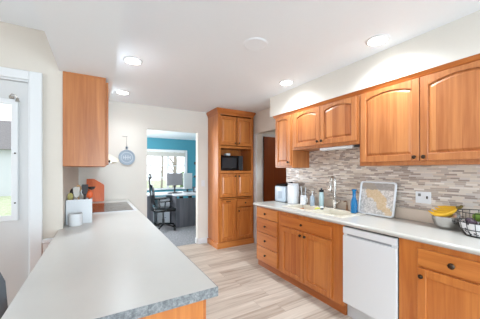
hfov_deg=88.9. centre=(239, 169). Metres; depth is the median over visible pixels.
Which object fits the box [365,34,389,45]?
recessed light
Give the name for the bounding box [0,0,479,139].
ceiling
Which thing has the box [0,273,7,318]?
dining chair
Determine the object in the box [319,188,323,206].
dish soap bottle
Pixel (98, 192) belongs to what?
cutting board
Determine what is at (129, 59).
recessed light
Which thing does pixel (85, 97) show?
upper cabinet
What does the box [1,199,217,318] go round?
countertop
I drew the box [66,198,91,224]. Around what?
utensil holder
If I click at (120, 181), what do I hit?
wall
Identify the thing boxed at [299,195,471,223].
trim
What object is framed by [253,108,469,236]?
wall
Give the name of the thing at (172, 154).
roller shade
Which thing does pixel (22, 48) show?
wall
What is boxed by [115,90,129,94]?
recessed light
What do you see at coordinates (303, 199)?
mug
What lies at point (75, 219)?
cup
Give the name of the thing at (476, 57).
crown molding
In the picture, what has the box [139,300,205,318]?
base cabinet
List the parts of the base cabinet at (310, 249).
door panel, door, door panel, door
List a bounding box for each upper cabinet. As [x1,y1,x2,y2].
[63,71,110,166]
[275,114,308,167]
[293,94,359,150]
[360,60,479,165]
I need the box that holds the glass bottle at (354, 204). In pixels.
[350,189,357,213]
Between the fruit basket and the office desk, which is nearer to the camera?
the fruit basket
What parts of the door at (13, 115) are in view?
glass pane, glass frame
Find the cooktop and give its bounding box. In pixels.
[92,202,136,213]
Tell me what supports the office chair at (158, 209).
on the floor
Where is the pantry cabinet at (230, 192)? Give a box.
[206,107,255,249]
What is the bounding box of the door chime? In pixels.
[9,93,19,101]
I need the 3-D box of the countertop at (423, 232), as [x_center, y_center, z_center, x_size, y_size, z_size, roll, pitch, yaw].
[1.199,0.489,2.409,0.620,0.038,2.955,0,0,-30]
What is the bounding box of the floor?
[153,221,352,318]
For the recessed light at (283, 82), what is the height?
0.014 m
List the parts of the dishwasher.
toe panel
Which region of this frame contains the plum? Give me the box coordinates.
[468,220,477,223]
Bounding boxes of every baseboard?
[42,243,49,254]
[198,237,207,243]
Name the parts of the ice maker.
lid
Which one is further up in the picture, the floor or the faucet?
the faucet
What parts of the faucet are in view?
spout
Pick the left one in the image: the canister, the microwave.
the microwave
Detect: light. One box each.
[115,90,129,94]
[123,56,142,64]
[279,80,293,84]
[320,144,359,150]
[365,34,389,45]
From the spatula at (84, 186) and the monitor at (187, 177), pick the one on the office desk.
the monitor at (187, 177)
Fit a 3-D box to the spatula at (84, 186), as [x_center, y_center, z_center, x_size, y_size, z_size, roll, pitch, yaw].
[-1.393,0.295,2.197,0.052,0.330,0.014,0,0,-30]
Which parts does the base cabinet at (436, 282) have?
drawer, door, knob, door panel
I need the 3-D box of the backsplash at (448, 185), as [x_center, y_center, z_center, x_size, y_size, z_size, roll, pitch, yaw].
[1.776,0.034,2.048,0.009,0.657,4.152,0,0,-30]
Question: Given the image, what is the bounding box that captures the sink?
[283,204,364,217]
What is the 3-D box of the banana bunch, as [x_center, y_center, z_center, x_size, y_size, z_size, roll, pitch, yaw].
[1.639,0.323,1.950,0.124,0.108,0.204,0,0,-30]
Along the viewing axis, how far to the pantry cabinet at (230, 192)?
4.41 m
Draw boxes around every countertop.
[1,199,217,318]
[253,201,479,255]
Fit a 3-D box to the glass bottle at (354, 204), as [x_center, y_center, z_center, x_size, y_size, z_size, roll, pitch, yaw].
[1.245,0.340,2.670,0.074,0.260,0.074,0,0,-30]
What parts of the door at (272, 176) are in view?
casing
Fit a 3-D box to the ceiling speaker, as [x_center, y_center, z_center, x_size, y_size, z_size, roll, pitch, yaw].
[0.131,-1.072,2.090,0.210,0.006,0.210,0,0,-30]
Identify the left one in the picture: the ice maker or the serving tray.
the ice maker
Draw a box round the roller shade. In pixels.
[147,152,184,156]
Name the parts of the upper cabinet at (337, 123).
door panel, door, door panel, door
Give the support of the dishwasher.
on the floor
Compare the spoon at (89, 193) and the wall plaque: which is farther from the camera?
the wall plaque
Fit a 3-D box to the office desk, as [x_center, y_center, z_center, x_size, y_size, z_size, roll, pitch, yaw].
[-1.708,0.976,6.209,2.400,0.771,1.050,0,0,-30]
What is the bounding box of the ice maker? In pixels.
[275,182,292,202]
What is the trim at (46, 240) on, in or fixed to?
attached to the wall at (22, 48)
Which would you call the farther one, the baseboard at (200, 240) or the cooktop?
the baseboard at (200, 240)
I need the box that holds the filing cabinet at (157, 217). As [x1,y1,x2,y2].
[153,196,169,223]
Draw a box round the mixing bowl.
[431,214,464,229]
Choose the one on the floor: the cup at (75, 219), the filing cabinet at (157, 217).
the filing cabinet at (157, 217)
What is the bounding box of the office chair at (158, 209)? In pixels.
[148,174,175,230]
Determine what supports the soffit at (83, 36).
attached to the wall at (22, 48)
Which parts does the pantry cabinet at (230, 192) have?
door, door panel, door, door panel, door, door panel, crown, drawer, door, door, door, door panel, door panel, door panel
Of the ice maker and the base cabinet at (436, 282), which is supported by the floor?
the base cabinet at (436, 282)
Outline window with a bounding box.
[147,149,186,189]
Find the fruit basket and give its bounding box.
[457,209,479,237]
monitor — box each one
[167,173,182,191]
[183,173,191,191]
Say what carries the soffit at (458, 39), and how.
attached to the wall at (262, 121)
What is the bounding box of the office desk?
[147,191,195,227]
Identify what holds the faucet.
on the countertop at (423, 232)
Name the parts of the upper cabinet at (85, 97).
door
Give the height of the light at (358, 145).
0.032 m
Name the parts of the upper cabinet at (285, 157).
door panel, door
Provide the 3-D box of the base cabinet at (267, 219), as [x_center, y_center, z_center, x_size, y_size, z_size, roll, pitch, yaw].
[0.593,0.937,3.447,0.624,0.856,0.500,0,0,-30]
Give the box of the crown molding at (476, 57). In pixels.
[273,53,479,118]
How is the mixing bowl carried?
on the countertop at (423, 232)
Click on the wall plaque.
(126, 157)
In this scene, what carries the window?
in the wall at (152, 143)
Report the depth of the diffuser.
2.73 m
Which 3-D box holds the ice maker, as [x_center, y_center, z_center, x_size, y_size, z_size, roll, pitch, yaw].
[0.659,0.320,3.642,0.194,0.300,0.230,0,0,-30]
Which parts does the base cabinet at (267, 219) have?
drawer, drawer, drawer, drawer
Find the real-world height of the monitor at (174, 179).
0.504 m
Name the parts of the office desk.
panel, modesty panel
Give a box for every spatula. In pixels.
[73,187,79,199]
[82,184,87,198]
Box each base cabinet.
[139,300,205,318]
[257,206,280,276]
[279,208,346,314]
[399,238,479,318]
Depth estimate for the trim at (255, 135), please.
4.56 m
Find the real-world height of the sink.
0.179 m
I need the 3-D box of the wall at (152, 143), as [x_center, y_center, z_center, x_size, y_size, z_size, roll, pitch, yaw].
[-2.835,0.145,8.243,4.000,2.440,0.100,0,0,-30]
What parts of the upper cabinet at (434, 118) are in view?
door panel, door, door, door panel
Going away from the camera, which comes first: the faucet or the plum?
the plum
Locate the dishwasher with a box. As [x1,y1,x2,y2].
[343,226,398,318]
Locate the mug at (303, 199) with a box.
[300,195,307,204]
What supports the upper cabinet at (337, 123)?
attached to the wall at (262, 121)
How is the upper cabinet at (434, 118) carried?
attached to the wall at (262, 121)
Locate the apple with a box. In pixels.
[472,213,479,221]
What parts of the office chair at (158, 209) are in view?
backrest, seat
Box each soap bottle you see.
[310,191,314,205]
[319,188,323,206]
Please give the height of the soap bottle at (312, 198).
0.193 m
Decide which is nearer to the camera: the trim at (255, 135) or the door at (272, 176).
the trim at (255, 135)
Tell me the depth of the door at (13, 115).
1.82 m
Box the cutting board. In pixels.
[86,179,103,201]
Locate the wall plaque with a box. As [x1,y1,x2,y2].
[118,136,134,164]
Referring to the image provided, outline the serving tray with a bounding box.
[358,181,396,217]
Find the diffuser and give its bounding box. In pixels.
[322,148,355,150]
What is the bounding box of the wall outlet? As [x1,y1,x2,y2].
[416,191,430,203]
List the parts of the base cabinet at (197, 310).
drawer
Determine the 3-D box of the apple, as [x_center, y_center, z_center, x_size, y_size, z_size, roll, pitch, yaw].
[1.743,0.342,1.785,0.072,0.070,0.072,0,0,-30]
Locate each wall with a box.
[0,21,78,238]
[79,101,207,238]
[147,137,195,197]
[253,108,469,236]
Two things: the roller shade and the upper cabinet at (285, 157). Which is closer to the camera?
the upper cabinet at (285, 157)
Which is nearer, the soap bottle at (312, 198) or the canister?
the soap bottle at (312, 198)
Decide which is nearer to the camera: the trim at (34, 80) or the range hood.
the trim at (34, 80)
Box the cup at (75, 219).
[69,212,82,226]
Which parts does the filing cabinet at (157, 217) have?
drawer, drawer, drawer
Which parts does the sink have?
bowl, bowl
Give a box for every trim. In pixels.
[0,67,42,275]
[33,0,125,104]
[42,238,52,243]
[254,134,256,242]
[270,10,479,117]
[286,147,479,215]
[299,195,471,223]
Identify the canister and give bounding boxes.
[288,183,298,203]
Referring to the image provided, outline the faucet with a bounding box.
[328,176,340,208]
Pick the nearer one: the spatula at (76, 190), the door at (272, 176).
the spatula at (76, 190)
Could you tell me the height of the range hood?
0.112 m
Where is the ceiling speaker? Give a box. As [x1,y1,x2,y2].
[243,38,267,50]
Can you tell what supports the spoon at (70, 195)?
in the utensil holder
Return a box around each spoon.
[67,193,72,199]
[87,191,92,198]
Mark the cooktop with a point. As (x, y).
(114, 206)
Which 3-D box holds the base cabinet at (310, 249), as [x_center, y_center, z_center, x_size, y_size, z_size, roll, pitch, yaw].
[0.958,0.937,2.822,0.624,0.856,0.943,0,0,-30]
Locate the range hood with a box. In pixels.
[108,154,118,163]
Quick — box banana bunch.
[428,205,462,216]
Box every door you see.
[0,79,27,306]
[262,134,285,201]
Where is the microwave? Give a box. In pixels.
[221,155,242,170]

